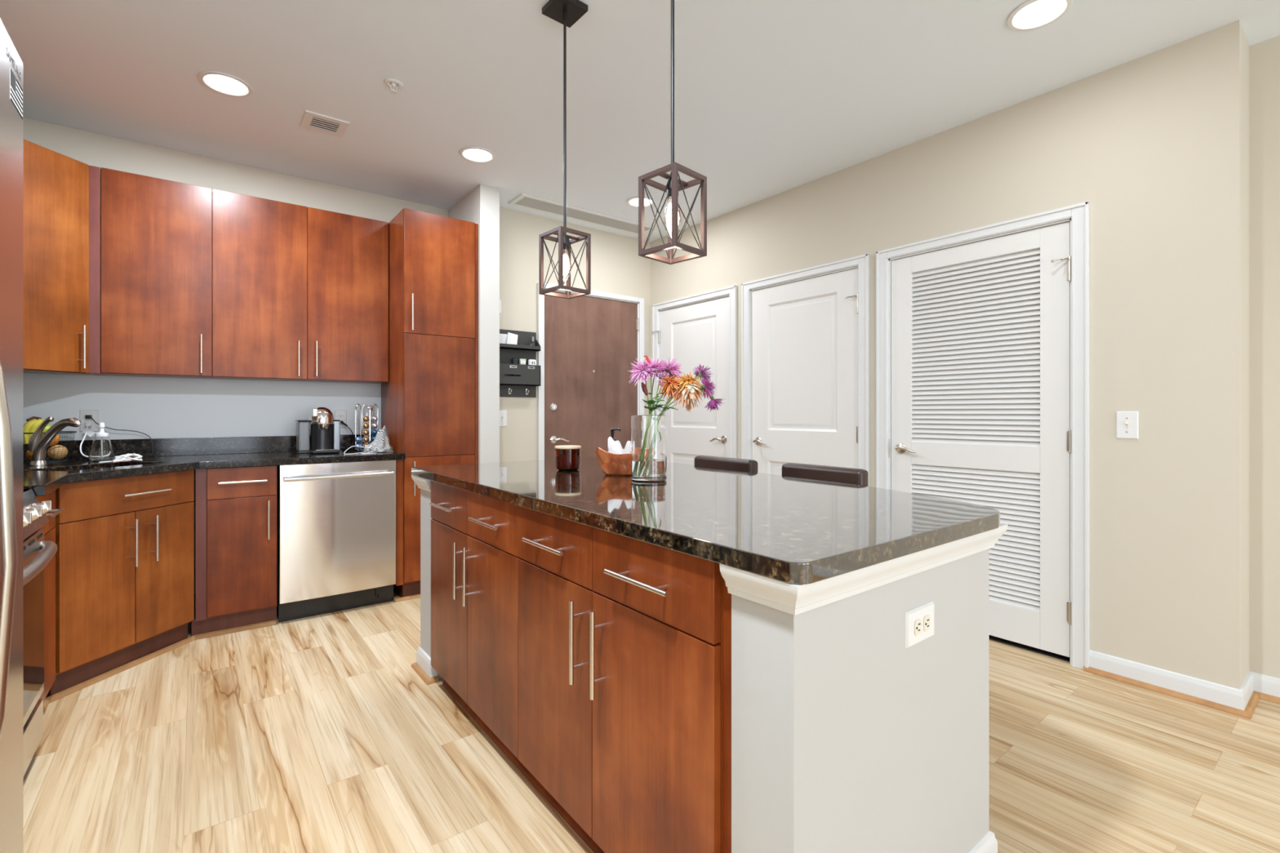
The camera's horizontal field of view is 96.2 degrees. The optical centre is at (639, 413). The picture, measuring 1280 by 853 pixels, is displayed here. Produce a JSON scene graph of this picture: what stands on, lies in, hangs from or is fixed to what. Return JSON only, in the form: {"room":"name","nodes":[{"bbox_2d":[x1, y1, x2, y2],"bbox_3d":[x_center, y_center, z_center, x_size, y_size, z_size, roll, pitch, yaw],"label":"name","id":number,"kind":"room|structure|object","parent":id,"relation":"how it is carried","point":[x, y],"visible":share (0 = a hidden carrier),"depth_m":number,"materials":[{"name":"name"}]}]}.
{"room":"kitchen","nodes":[
{"label":"kitchen","id":0,"kind":"room"},
{"bbox_2d":[23,117,448,594],"bbox_3d":[-2.514,-0.180,3.536,2.638,2.680,0.120,0,0,-38],"label":"wall","id":1,"kind":"structure","parent":0,"point":[156,407],"depth_m":3.38,"materials":[{"name":"white paint"}]},
{"bbox_2d":[23,139,88,373],"bbox_3d":[-2.914,-0.733,2.725,0.238,1.063,0.428,0,0,7],"label":"upper cabinet","id":2,"kind":"object","parent":1,"relation":"attached to","point":[56,184],"visible":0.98,"depth_m":2.78,"materials":[{"name":"brown wood"}]},
{"bbox_2d":[79,409,98,431],"bbox_3d":[-2.973,0.041,3.100,0.076,0.120,0.009,0,0,-38],"label":"electrical outlet","id":3,"kind":"object","parent":1,"relation":"attached to","point":[95,413],"visible":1,"depth_m":3.10,"materials":[{"name":"white plastic"}]},
{"bbox_2d":[88,164,212,378],"bbox_3d":[-2.670,-0.735,3.159,0.505,1.059,0.280,0,0,-38],"label":"upper cabinet","id":4,"kind":"object","parent":1,"relation":"attached to","point":[150,238],"visible":1,"depth_m":3.06,"materials":[{"name":"brown wood"}]},
{"bbox_2d":[211,188,388,383],"bbox_3d":[-2.097,-0.735,3.601,0.940,1.059,0.280,0,0,-38],"label":"upper cabinet","id":5,"kind":"object","parent":1,"relation":"attached to","point":[300,293],"visible":0.99,"depth_m":3.48,"materials":[{"name":"brown wood"}]},
{"bbox_2d":[333,409,346,427],"bbox_3d":[-2.004,0.039,3.847,0.076,0.120,0.009,0,0,-38],"label":"electrical outlet","id":6,"kind":"object","parent":1,"relation":"attached to","point":[341,415],"visible":0.84,"depth_m":3.85,"materials":[{"name":"white plastic"}]},
{"bbox_2d":[499,207,650,462],"bbox_3d":[-0.516,-0.180,4.710,1.685,2.680,0.120,0,0,-38],"label":"wall","id":7,"kind":"structure","parent":0,"point":[617,268],"depth_m":4.41,"materials":[{"name":"beige paint"}]},
{"bbox_2d":[499,410,506,426],"bbox_3d":[-1.014,0.039,4.238,0.076,0.120,0.019,0,0,-38],"label":"light switch","id":8,"kind":"object","parent":7,"relation":"attached to","point":[503,414],"visible":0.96,"depth_m":4.24,"materials":[{"name":"white plastic"}]},
{"bbox_2d":[499,328,540,397],"bbox_3d":[-0.933,-0.369,4.258,0.394,0.498,0.087,0,0,-38],"label":"wall organizer","id":9,"kind":"object","parent":7,"relation":"attached to","point":[523,385],"visible":0.76,"depth_m":4.28,"materials":[{"name":"grey wood"}]},
{"bbox_2d":[499,332,517,344],"bbox_3d":[-0.967,-0.538,4.223,0.156,0.114,0.021,0,0,-38],"label":"paper packet","id":10,"kind":"object","parent":9,"relation":"in","point":[509,338],"visible":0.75,"depth_m":4.22,"materials":[{"name":"white paper"}]},
{"bbox_2d":[511,357,518,376],"bbox_3d":[-0.928,-0.312,4.274,0.050,0.196,0.032,0,0,-38],"label":"case","id":11,"kind":"object","parent":9,"relation":"in","point":[514,361],"visible":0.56,"depth_m":4.26,"materials":[{"name":"black"}]},
{"bbox_2d":[499,339,540,351],"bbox_3d":[-0.933,-0.517,4.259,0.394,0.095,0.085,0,0,-38],"label":"shelf","id":12,"kind":"object","parent":9,"relation":"on","point":[522,345],"depth_m":4.29,"materials":[{"name":"grey wood"}]},
{"bbox_2d":[519,358,525,364],"bbox_3d":[-0.875,-0.309,4.286,0.048,0.190,0.019,0,0,-38],"label":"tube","id":13,"kind":"object","parent":9,"relation":"in","point":[522,362],"visible":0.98,"depth_m":4.28,"materials":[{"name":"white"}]},
{"bbox_2d":[528,359,536,364],"bbox_3d":[-0.813,-0.310,4.336,0.064,0.190,0.030,0,0,-38],"label":"pack","id":14,"kind":"object","parent":9,"relation":"in","point":[531,362],"visible":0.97,"depth_m":4.32,"materials":[{"name":"white paper"}]},
{"bbox_2d":[530,336,534,346],"bbox_3d":[-0.811,-0.530,4.343,0.036,0.098,0.036,0,0,-38],"label":"bottle","id":15,"kind":"object","parent":9,"relation":"in","point":[532,343],"visible":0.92,"depth_m":4.33,"materials":[{"name":"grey glass"}]},
{"bbox_2d":[537,282,644,459],"bbox_3d":[-0.394,0.077,4.755,1.031,2.165,0.158,0,0,-38],"label":"door","id":16,"kind":"structure","parent":7,"relation":"in","point":[588,344],"depth_m":4.70,"materials":[{"name":"brown wood"}]},
{"bbox_2d":[0,0,1279,241],"bbox_3d":[1.251,-1.570,0.728,5.230,0.100,9.225,0,0,-38],"label":"ceiling","id":17,"kind":"structure","parent":0,"point":[772,97],"depth_m":2.57,"materials":[{"name":"white paint"}]},
{"bbox_2d":[198,71,253,97],"bbox_3d":[-1.909,-1.516,2.651,0.206,0.008,0.206,0,0,-38],"label":"recessed light","id":18,"kind":"object","parent":17,"relation":"in","point":[224,83],"visible":1,"depth_m":2.65,"materials":[{"name":"white plastic"}]},
{"bbox_2d":[300,110,349,137],"bbox_3d":[-1.658,-1.515,3.021,0.200,0.009,0.200,0,0,-38],"label":"ceiling vent","id":19,"kind":"object","parent":17,"relation":"in","point":[312,121],"visible":1,"depth_m":3.01,"materials":[{"name":"white plastic"}]},
{"bbox_2d":[384,78,403,93],"bbox_3d":[-1.133,-1.498,2.643,0.080,0.044,0.080,0,0,-38],"label":"sprinkler","id":20,"kind":"object","parent":17,"relation":"attached to","point":[393,85],"visible":1,"depth_m":2.63,"materials":[{"name":"white plastic"}]},
{"bbox_2d":[458,146,495,163],"bbox_3d":[-0.954,-1.516,3.374,0.206,0.008,0.206,0,0,-38],"label":"recessed light","id":21,"kind":"object","parent":17,"relation":"in","point":[475,154],"visible":1,"depth_m":3.37,"materials":[{"name":"white plastic"}]},
{"bbox_2d":[538,0,591,298],"bbox_3d":[-0.281,-0.982,2.147,0.138,1.075,0.138,0,0,-43],"label":"pendant light","id":22,"kind":"object","parent":17,"relation":"hanging from","point":[566,12],"visible":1,"depth_m":2.14,"materials":[{"name":"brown metal"}]},
{"bbox_2d":[563,234,569,250],"bbox_3d":[-0.281,-0.637,2.147,0.034,0.056,0.034,0,0,-43],"label":"socket","id":23,"kind":"object","parent":22,"relation":"attached to","point":[566,247],"depth_m":2.13,"materials":[{"name":"grey metal"}]},
{"bbox_2d":[507,193,656,235],"bbox_3d":[-0.408,-1.515,4.427,1.200,0.010,0.230,0,0,-38],"label":"ceiling vent","id":24,"kind":"object","parent":17,"relation":"in","point":[525,201],"visible":0.82,"depth_m":4.36,"materials":[{"name":"white plastic"}]},
{"bbox_2d":[626,196,654,207],"bbox_3d":[0.005,-1.516,4.127,0.206,0.008,0.206,0,0,-38],"label":"recessed light","id":25,"kind":"object","parent":17,"relation":"in","point":[633,202],"visible":0.8,"depth_m":4.13,"materials":[{"name":"white plastic"}]},
{"bbox_2d":[638,0,706,264],"bbox_3d":[0.092,-0.982,1.626,0.138,1.075,0.138,0,0,44],"label":"pendant light","id":26,"kind":"object","parent":17,"relation":"hanging from","point":[672,219],"visible":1,"depth_m":1.62,"materials":[{"name":"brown metal"}]},
{"bbox_2d":[666,177,671,199],"bbox_3d":[0.092,-0.637,1.626,0.034,0.056,0.034,0,0,44],"label":"socket","id":27,"kind":"object","parent":26,"relation":"attached to","point":[669,185],"depth_m":1.61,"materials":[{"name":"grey metal"}]},
{"bbox_2d":[1006,0,1072,31],"bbox_3d":[1.511,-1.516,2.175,0.206,0.008,0.206,0,0,-38],"label":"recessed light","id":28,"kind":"object","parent":17,"relation":"in","point":[1031,15],"visible":1,"depth_m":2.18,"materials":[{"name":"white plastic"}]},
{"bbox_2d":[23,591,1279,852],"bbox_3d":[1.251,1.210,0.728,5.230,0.100,9.225,0,0,-38],"label":"floor","id":29,"kind":"structure","parent":0,"point":[320,733],"depth_m":1.91,"materials":[{"name":"brown wood"}]},
{"bbox_2d":[0,17,23,852],"bbox_3d":[-1.175,0.241,0.540,0.803,1.838,0.910,0,0,-38],"label":"refrigerator","id":30,"kind":"object","parent":29,"relation":"on","point":[11,124],"visible":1,"depth_m":1.02,"materials":[{"name":"grey metal"}]},
{"bbox_2d":[10,68,22,119],"bbox_3d":[-1.143,-0.584,1.053,0.001,0.056,0.090,0,0,-38],"label":"air vent","id":31,"kind":"object","parent":30,"relation":"attached to","point":[16,91],"visible":1,"depth_m":1.05,"materials":[{"name":"white metal"}]},
{"bbox_2d":[23,488,57,780],"bbox_3d":[-2.014,0.690,1.493,0.658,0.940,0.756,0,0,-38],"label":"oven range","id":32,"kind":"object","parent":29,"relation":"on","point":[38,553],"visible":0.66,"depth_m":1.81,"materials":[{"name":"silver metal"}]},
{"bbox_2d":[23,488,44,725],"bbox_3d":[-2.036,0.677,1.476,0.602,0.845,0.756,0,0,-38],"label":"oven","id":33,"kind":"object","parent":32,"relation":"in","point":[33,535],"depth_m":1.83,"materials":[{"name":"silver glass"}]},
{"bbox_2d":[35,489,65,701],"bbox_3d":[-2.407,0.722,1.967,0.603,0.876,0.455,0,0,-38],"label":"base cabinet","id":34,"kind":"object","parent":29,"relation":"on","point":[49,528],"visible":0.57,"depth_m":2.17,"materials":[{"name":"brown wood"}]},
{"bbox_2d":[45,469,194,697],"bbox_3d":[-2.488,0.722,2.639,0.458,0.876,0.608,0,0,7],"label":"base cabinet","id":35,"kind":"object","parent":29,"relation":"on","point":[125,553],"visible":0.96,"depth_m":2.55,"materials":[{"name":"brown wood"}]},
{"bbox_2d":[23,434,405,496],"bbox_3d":[-2.168,0.214,2.796,2.038,0.138,1.471,0,0,-38],"label":"countertop","id":36,"kind":"structure","parent":35,"relation":"on","point":[170,455],"depth_m":3.16,"materials":[{"name":"black stone"}]},
{"bbox_2d":[23,431,76,463],"bbox_3d":[-2.986,0.170,2.890,0.212,0.152,0.212,0,0,-38],"label":"fruit basket","id":37,"kind":"object","parent":36,"relation":"on","point":[49,460],"visible":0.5,"depth_m":2.87,"materials":[{"name":"black"}]},
{"bbox_2d":[23,416,45,444],"bbox_3d":[-3.003,0.084,2.849,0.038,0.136,0.092,0,0,26],"label":"banana bunch","id":38,"kind":"object","parent":37,"relation":"in","point":[33,423],"visible":0.64,"depth_m":2.83,"materials":[{"name":"yellow food"}]},
{"bbox_2d":[26,450,46,460],"bbox_3d":[-2.992,0.200,2.848,0.072,0.073,0.072,0,0,-38],"label":"orange","id":39,"kind":"object","parent":37,"relation":"in","point":[28,452],"visible":0.21,"depth_m":2.81,"materials":[{"name":"orange food"}]},
{"bbox_2d":[43,424,52,432],"bbox_3d":[-3.012,0.085,2.903,0.090,0.062,0.072,0,0,-38],"label":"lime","id":40,"kind":"object","parent":37,"relation":"in","point":[47,427],"visible":0.09,"depth_m":2.89,"materials":[{"name":"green food"}]},
{"bbox_2d":[47,444,67,459],"bbox_3d":[-2.930,0.196,2.890,0.074,0.076,0.074,0,0,-38],"label":"orange","id":41,"kind":"object","parent":37,"relation":"in","point":[55,453],"visible":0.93,"depth_m":2.87,"materials":[{"name":"brown food"}]},
{"bbox_2d":[42,434,59,445],"bbox_3d":[-2.948,0.127,2.869,0.072,0.073,0.072,0,0,-38],"label":"orange","id":42,"kind":"object","parent":41,"relation":"on","point":[57,437],"visible":0.24,"depth_m":2.87,"materials":[{"name":"orange food"}]},
{"bbox_2d":[27,416,81,466],"bbox_3d":[-2.751,0.131,2.698,0.237,0.229,0.060,0,0,0],"label":"kitchen faucet","id":43,"kind":"object","parent":36,"relation":"on","point":[38,444],"visible":1,"depth_m":2.69,"materials":[{"name":"silver metal"}]},
{"bbox_2d":[80,422,120,462],"bbox_3d":[-2.787,0.148,2.995,0.420,0.196,0.146,0,0,34],"label":"cord","id":44,"kind":"object","parent":36,"relation":"on","point":[87,432],"visible":0.56,"depth_m":3.06,"materials":[{"name":"white plastic"}]},
{"bbox_2d":[87,422,115,462],"bbox_3d":[-2.755,0.147,2.940,0.104,0.198,0.104,0,0,-38],"label":"soap bottle","id":45,"kind":"object","parent":36,"relation":"on","point":[101,450],"visible":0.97,"depth_m":2.92,"materials":[{"name":"clear glass"}]},
{"bbox_2d":[84,414,153,457],"bbox_3d":[-2.851,0.128,3.151,0.286,0.236,0.056,0,0,-28],"label":"power cord","id":46,"kind":"object","parent":36,"relation":"on","point":[86,416],"visible":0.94,"depth_m":3.13,"materials":[{"name":"black plastic"}]},
{"bbox_2d":[111,453,142,462],"bbox_3d":[-2.589,0.224,2.901,0.057,0.045,0.117,0,0,40],"label":"charging cable","id":47,"kind":"object","parent":36,"relation":"on","point":[126,457],"visible":1,"depth_m":2.89,"materials":[{"name":"white plastic"}]},
{"bbox_2d":[295,407,340,453],"bbox_3d":[-1.980,0.104,3.546,0.230,0.284,0.214,0,0,-38],"label":"coffee machine","id":48,"kind":"object","parent":36,"relation":"on","point":[325,429],"visible":1,"depth_m":3.51,"materials":[{"name":"black plastic"}]},
{"bbox_2d":[339,420,354,450],"bbox_3d":[-1.940,0.147,3.807,0.091,0.197,0.132,0,0,-38],"label":"power cord","id":49,"kind":"object","parent":36,"relation":"on","point":[340,421],"visible":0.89,"depth_m":3.82,"materials":[{"name":"black plastic"}]},
{"bbox_2d":[355,404,377,451],"bbox_3d":[-1.781,0.092,3.747,0.134,0.306,0.135,0,0,-38],"label":"pod carousel","id":50,"kind":"object","parent":36,"relation":"on","point":[362,449],"visible":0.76,"depth_m":3.71,"materials":[{"name":"silver metal"}]},
{"bbox_2d":[355,435,361,443],"bbox_3d":[-1.818,0.172,3.703,0.043,0.043,0.032,0,0,40],"label":"pod","id":51,"kind":"object","parent":50,"relation":"attached to","point":[360,437],"visible":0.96,"depth_m":3.69,"materials":[{"name":"blue metal"}]},
{"bbox_2d":[362,436,369,443],"bbox_3d":[-1.761,0.172,3.693,0.043,0.043,0.032,0,0,-20],"label":"pod","id":52,"kind":"object","parent":50,"relation":"in","point":[366,439],"visible":1,"depth_m":3.69,"materials":[{"name":"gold metal"}]},
{"bbox_2d":[362,429,369,435],"bbox_3d":[-1.761,0.127,3.693,0.043,0.043,0.032,0,0,-20],"label":"pod","id":53,"kind":"object","parent":50,"relation":"in","point":[366,433],"visible":1,"depth_m":3.69,"materials":[{"name":"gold metal"}]},
{"bbox_2d":[362,422,369,429],"bbox_3d":[-1.761,0.083,3.693,0.043,0.043,0.032,0,0,-20],"label":"pod","id":54,"kind":"object","parent":50,"relation":"in","point":[366,425],"visible":1,"depth_m":3.69,"materials":[{"name":"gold metal"}]},
{"bbox_2d":[362,415,369,422],"bbox_3d":[-1.761,0.038,3.693,0.043,0.043,0.032,0,0,-20],"label":"pod","id":55,"kind":"object","parent":50,"relation":"in","point":[366,419],"visible":1,"depth_m":3.69,"materials":[{"name":"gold metal"}]},
{"bbox_2d":[365,404,373,411],"bbox_3d":[-1.765,-0.032,3.750,0.046,0.040,0.048,0,0,-38],"label":"pod","id":56,"kind":"object","parent":50,"relation":"on","point":[371,408],"visible":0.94,"depth_m":3.74,"materials":[{"name":"silver metal"}]},
{"bbox_2d":[370,429,377,435],"bbox_3d":[-1.724,0.127,3.737,0.032,0.043,0.043,0,0,10],"label":"pod","id":57,"kind":"object","parent":50,"relation":"in","point":[371,431],"visible":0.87,"depth_m":3.73,"materials":[{"name":"blue metal"}]},
{"bbox_2d":[370,422,377,429],"bbox_3d":[-1.724,0.083,3.737,0.032,0.043,0.043,0,0,10],"label":"pod","id":58,"kind":"object","parent":50,"relation":"in","point":[375,425],"visible":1,"depth_m":3.73,"materials":[{"name":"silver metal"}]},
{"bbox_2d":[370,415,377,422],"bbox_3d":[-1.724,0.038,3.737,0.032,0.043,0.043,0,0,10],"label":"pod","id":59,"kind":"object","parent":50,"relation":"in","point":[375,419],"visible":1,"depth_m":3.73,"materials":[{"name":"silver metal"}]},
{"bbox_2d":[343,425,393,453],"bbox_3d":[-1.666,0.162,3.562,0.151,0.167,0.302,0,0,15],"label":"cloth bag","id":60,"kind":"object","parent":36,"relation":"on","point":[380,443],"visible":1,"depth_m":3.60,"materials":[{"name":"white fabric"}]},
{"bbox_2d":[43,619,276,714],"bbox_3d":[-2.200,1.150,2.555,0.324,0.020,1.251,0,0,4],"label":"trim","id":61,"kind":"structure","parent":29,"relation":"on","point":[75,688],"depth_m":2.68,"materials":[{"name":"brown wood"}]},
{"bbox_2d":[191,465,276,635],"bbox_3d":[-2.285,0.722,3.230,0.370,0.876,0.603,0,0,-38],"label":"base cabinet","id":62,"kind":"object","parent":29,"relation":"on","point":[236,508],"visible":0.94,"depth_m":3.02,"materials":[{"name":"brown wood"}]},
{"bbox_2d":[276,459,395,622],"bbox_3d":[-1.883,0.723,3.521,0.604,0.874,0.624,0,0,-38],"label":"dishwasher","id":63,"kind":"object","parent":29,"relation":"on","point":[336,522],"visible":0.98,"depth_m":3.30,"materials":[{"name":"silver metal"}]},
{"bbox_2d":[394,593,420,602],"bbox_3d":[-1.296,1.150,3.686,0.526,0.020,0.018,0,0,-38],"label":"trim","id":64,"kind":"structure","parent":29,"relation":"on","point":[415,596],"depth_m":3.57,"materials":[{"name":"brown wood"}]},
{"bbox_2d":[381,208,478,597],"bbox_3d":[-1.441,-0.053,3.878,0.517,2.427,0.598,0,0,-38],"label":"pantry cabinet","id":65,"kind":"object","parent":29,"relation":"on","point":[429,398],"visible":0.73,"depth_m":3.65,"materials":[{"name":"brown wood"}]},
{"bbox_2d":[448,184,499,462],"bbox_3d":[-1.229,-0.180,4.142,0.137,2.680,0.730,0,0,-38],"label":"wall pier","id":66,"kind":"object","parent":29,"relation":"on","point":[481,206],"visible":0.41,"depth_m":3.86,"materials":[{"name":"white paint"}]},
{"bbox_2d":[429,480,519,759],"bbox_3d":[-0.434,0.722,2.276,0.588,0.876,0.842,0,0,-38],"label":"base cabinet","id":67,"kind":"object","parent":29,"relation":"on","point":[474,537],"visible":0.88,"depth_m":2.03,"materials":[{"name":"brown wood"}]},
{"bbox_2d":[518,506,723,852],"bbox_3d":[0.085,0.722,1.603,0.588,0.876,0.856,0,0,-38],"label":"base cabinet","id":68,"kind":"object","parent":29,"relation":"on","point":[620,637],"visible":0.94,"depth_m":1.35,"materials":[{"name":"brown wood"}]},
{"bbox_2d":[411,475,1008,852],"bbox_3d":[-0.055,0.722,2.046,0.859,0.877,2.137,0,0,-38],"label":"island base","id":69,"kind":"object","parent":29,"relation":"on","point":[840,736],"visible":0.43,"depth_m":1.12,"materials":[{"name":"grey paint"}]},
{"bbox_2d":[411,456,999,584],"bbox_3d":[0.044,0.264,2.116,1.106,0.036,2.142,0,0,-38],"label":"countertop","id":70,"kind":"structure","parent":69,"relation":"on","point":[790,530],"depth_m":1.43,"materials":[{"name":"black stone"}]},
{"bbox_2d":[555,444,581,471],"bbox_3d":[-0.311,0.194,2.486,0.114,0.104,0.114,0,0,-38],"label":"candle jar","id":71,"kind":"object","parent":70,"relation":"on","point":[567,457],"visible":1,"depth_m":2.44,"materials":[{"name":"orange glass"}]},
{"bbox_2d":[595,447,631,475],"bbox_3d":[-0.065,0.190,2.307,0.228,0.111,0.219,0,0,-38],"label":"carved wooden bowl","id":72,"kind":"object","parent":70,"relation":"on","point":[614,464],"visible":0.57,"depth_m":2.24,"materials":[{"name":"red wood"}]},
{"bbox_2d":[610,427,621,440],"bbox_3d":[-0.104,0.145,2.329,0.051,0.169,0.034,0,0,22],"label":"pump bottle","id":73,"kind":"object","parent":72,"relation":"in","point":[612,431],"visible":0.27,"depth_m":2.33,"materials":[{"name":"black plastic"}]},
{"bbox_2d":[608,436,631,454],"bbox_3d":[-0.081,0.162,2.296,0.094,0.136,0.036,0,0,0],"label":"paper packet","id":74,"kind":"object","parent":72,"relation":"in","point":[614,446],"visible":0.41,"depth_m":2.29,"materials":[{"name":"white paper"}]},
{"bbox_2d":[631,415,666,481],"bbox_3d":[0.033,0.127,2.114,0.131,0.238,0.131,0,0,-38],"label":"glass vase","id":75,"kind":"object","parent":70,"relation":"on","point":[648,433],"visible":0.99,"depth_m":2.06,"materials":[{"name":"clear glass"}]},
{"bbox_2d":[627,357,661,413],"bbox_3d":[0.017,0.010,2.113,0.124,0.440,0.124,0,0,-38],"label":"chrysanthemum","id":76,"kind":"object","parent":75,"relation":"in","point":[642,370],"visible":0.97,"depth_m":2.09,"materials":[{"name":"purple"}]},
{"bbox_2d":[641,382,651,415],"bbox_3d":[0.013,0.058,2.108,0.062,0.344,0.019,0,0,-7],"label":"bud","id":77,"kind":"object","parent":75,"relation":"in","point":[643,386],"visible":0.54,"depth_m":2.10,"materials":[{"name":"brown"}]},
{"bbox_2d":[644,355,651,411],"bbox_3d":[0.023,0.009,2.113,0.042,0.442,0.016,0,0,-13],"label":"red petal spray","id":78,"kind":"object","parent":75,"relation":"in","point":[645,356],"visible":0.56,"depth_m":2.11,"materials":[{"name":"green"}]},
{"bbox_2d":[644,357,666,406],"bbox_3d":[0.056,0.012,2.129,0.108,0.436,0.108,0,0,30],"label":"chrysanthemum","id":79,"kind":"object","parent":75,"relation":"in","point":[651,402],"visible":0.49,"depth_m":2.12,"materials":[{"name":"purple"}]},
{"bbox_2d":[650,370,670,412],"bbox_3d":[0.058,0.036,2.092,0.119,0.388,0.053,0,0,-18],"label":"chrysanthemum","id":80,"kind":"object","parent":75,"relation":"in","point":[662,374],"visible":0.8,"depth_m":2.10,"materials":[{"name":"purple"}]},
{"bbox_2d":[644,374,682,415],"bbox_3d":[0.080,0.043,2.091,0.165,0.374,0.088,0,0,-14],"label":"chrysanthemum","id":81,"kind":"object","parent":75,"relation":"in","point":[671,384],"visible":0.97,"depth_m":2.09,"materials":[{"name":"orange plant"}]},
{"bbox_2d":[648,358,682,415],"bbox_3d":[0.085,0.013,2.103,0.156,0.433,0.114,0,0,-38],"label":"chrysanthemum","id":82,"kind":"object","parent":75,"relation":"in","point":[668,368],"visible":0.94,"depth_m":2.10,"materials":[{"name":"purple"}]},
{"bbox_2d":[660,378,702,415],"bbox_3d":[0.126,0.051,2.090,0.223,0.359,0.116,0,0,-17],"label":"chrysanthemum","id":83,"kind":"object","parent":75,"relation":"in","point":[688,393],"visible":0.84,"depth_m":2.08,"materials":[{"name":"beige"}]},
{"bbox_2d":[661,371,703,412],"bbox_3d":[0.126,0.038,2.103,0.218,0.385,0.120,0,0,-17],"label":"chrysanthemum","id":84,"kind":"object","parent":75,"relation":"in","point":[689,377],"visible":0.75,"depth_m":2.10,"materials":[{"name":"orange plant"}]},
{"bbox_2d":[659,378,715,415],"bbox_3d":[0.149,0.052,2.119,0.262,0.357,0.075,0,0,1],"label":"chrysanthemum","id":85,"kind":"object","parent":75,"relation":"in","point":[708,386],"visible":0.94,"depth_m":2.11,"materials":[{"name":"purple plant"}]},
{"bbox_2d":[668,364,712,403],"bbox_3d":[0.143,0.024,2.131,0.254,0.413,0.083,0,0,6],"label":"chrysanthemum","id":86,"kind":"object","parent":75,"relation":"in","point":[700,372],"visible":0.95,"depth_m":2.12,"materials":[{"name":"purple plant"}]},
{"bbox_2d":[662,389,725,413],"bbox_3d":[0.172,0.066,2.096,0.288,0.329,0.083,0,0,-12],"label":"chrysanthemum","id":87,"kind":"object","parent":75,"relation":"in","point":[713,404],"visible":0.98,"depth_m":2.11,"materials":[{"name":"purple plant"}]},
{"bbox_2d":[905,601,933,648],"bbox_3d":[0.608,0.458,1.242,0.120,0.076,0.009,0,0,-38],"label":"electrical outlet","id":88,"kind":"object","parent":69,"relation":"attached to","point":[919,621],"visible":1,"depth_m":1.23,"materials":[{"name":"white plastic"}]},
{"bbox_2d":[914,618,921,635],"bbox_3d":[0.594,0.458,1.228,0.027,0.033,0.003,0,0,-38],"label":"receptacle","id":89,"kind":"object","parent":88,"relation":"attached to","point":[917,622],"depth_m":1.23,"materials":[{"name":"white plastic"}]},
{"bbox_2d":[923,614,929,631],"bbox_3d":[0.625,0.458,1.252,0.027,0.033,0.003,0,0,-38],"label":"receptacle","id":90,"kind":"object","parent":88,"relation":"attached to","point":[926,617],"depth_m":1.25,"materials":[{"name":"white plastic"}]},
{"bbox_2d":[693,455,758,472],"bbox_3d":[0.253,0.685,2.597,0.432,0.950,0.380,0,0,-38],"label":"bar stool","id":91,"kind":"object","parent":29,"relation":"on","point":[743,464],"visible":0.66,"depth_m":2.66,"materials":[{"name":"brown leather"}]},
{"bbox_2d":[782,462,868,486],"bbox_3d":[0.580,0.685,2.172,0.432,0.950,0.380,0,0,-38],"label":"bar stool","id":92,"kind":"object","parent":29,"relation":"on","point":[860,477],"visible":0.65,"depth_m":2.23,"materials":[{"name":"brown leather"}]},
{"bbox_2d":[650,20,1248,688],"bbox_3d":[1.285,-0.180,3.787,0.280,2.680,3.742,0,0,-38],"label":"wall","id":93,"kind":"structure","parent":0,"point":[1156,144],"depth_m":2.45,"materials":[{"name":"beige paint"}]},
{"bbox_2d":[651,284,737,465],"bbox_3d":[0.442,0.104,4.684,0.158,2.111,0.983,0,0,-38],"label":"door","id":94,"kind":"structure","parent":93,"relation":"in","point":[695,330],"depth_m":4.60,"materials":[{"name":"white paint"}]},
{"bbox_2d":[741,253,869,486],"bbox_3d":[1.086,0.104,3.849,0.158,2.111,1.002,0,0,-38],"label":"door","id":95,"kind":"structure","parent":93,"relation":"in","point":[805,332],"depth_m":3.80,"materials":[{"name":"white paint"}]},
{"bbox_2d":[875,201,1089,669],"bbox_3d":[1.736,0.104,3.007,0.158,2.111,1.018,0,0,-38],"label":"door","id":96,"kind":"structure","parent":93,"relation":"in","point":[983,333],"depth_m":2.87,"materials":[{"name":"white paint"}]},
{"bbox_2d":[989,635,1070,662],"bbox_3d":[1.771,1.157,3.034,0.070,0.006,0.862,0,0,-38],"label":"trim","id":97,"kind":"structure","parent":93,"relation":"attached to","point":[992,637],"depth_m":2.81,"materials":[{"name":"black"}]},
{"bbox_2d":[1115,411,1138,439],"bbox_3d":[2.102,0.052,2.481,0.019,0.120,0.076,0,0,-38],"label":"light switch","id":98,"kind":"object","parent":93,"relation":"attached to","point":[1126,422],"visible":1,"depth_m":2.48,"materials":[{"name":"white plastic"}]},
{"bbox_2d":[1083,666,1279,719],"bbox_3d":[3.426,1.150,0.956,0.278,0.020,4.329,0,0,-38],"label":"trim","id":99,"kind":"structure","parent":93,"relation":"attached to","point":[1255,696],"depth_m":2.32,"materials":[{"name":"brown wood"}]},
{"bbox_2d":[1248,35,1279,678],"bbox_3d":[4.043,-0.180,0.506,0.120,2.680,5.063,0,0,-38],"label":"wall","id":100,"kind":"structure","parent":0,"point":[1264,55],"depth_m":2.35,"materials":[{"name":"beige paint"}]},
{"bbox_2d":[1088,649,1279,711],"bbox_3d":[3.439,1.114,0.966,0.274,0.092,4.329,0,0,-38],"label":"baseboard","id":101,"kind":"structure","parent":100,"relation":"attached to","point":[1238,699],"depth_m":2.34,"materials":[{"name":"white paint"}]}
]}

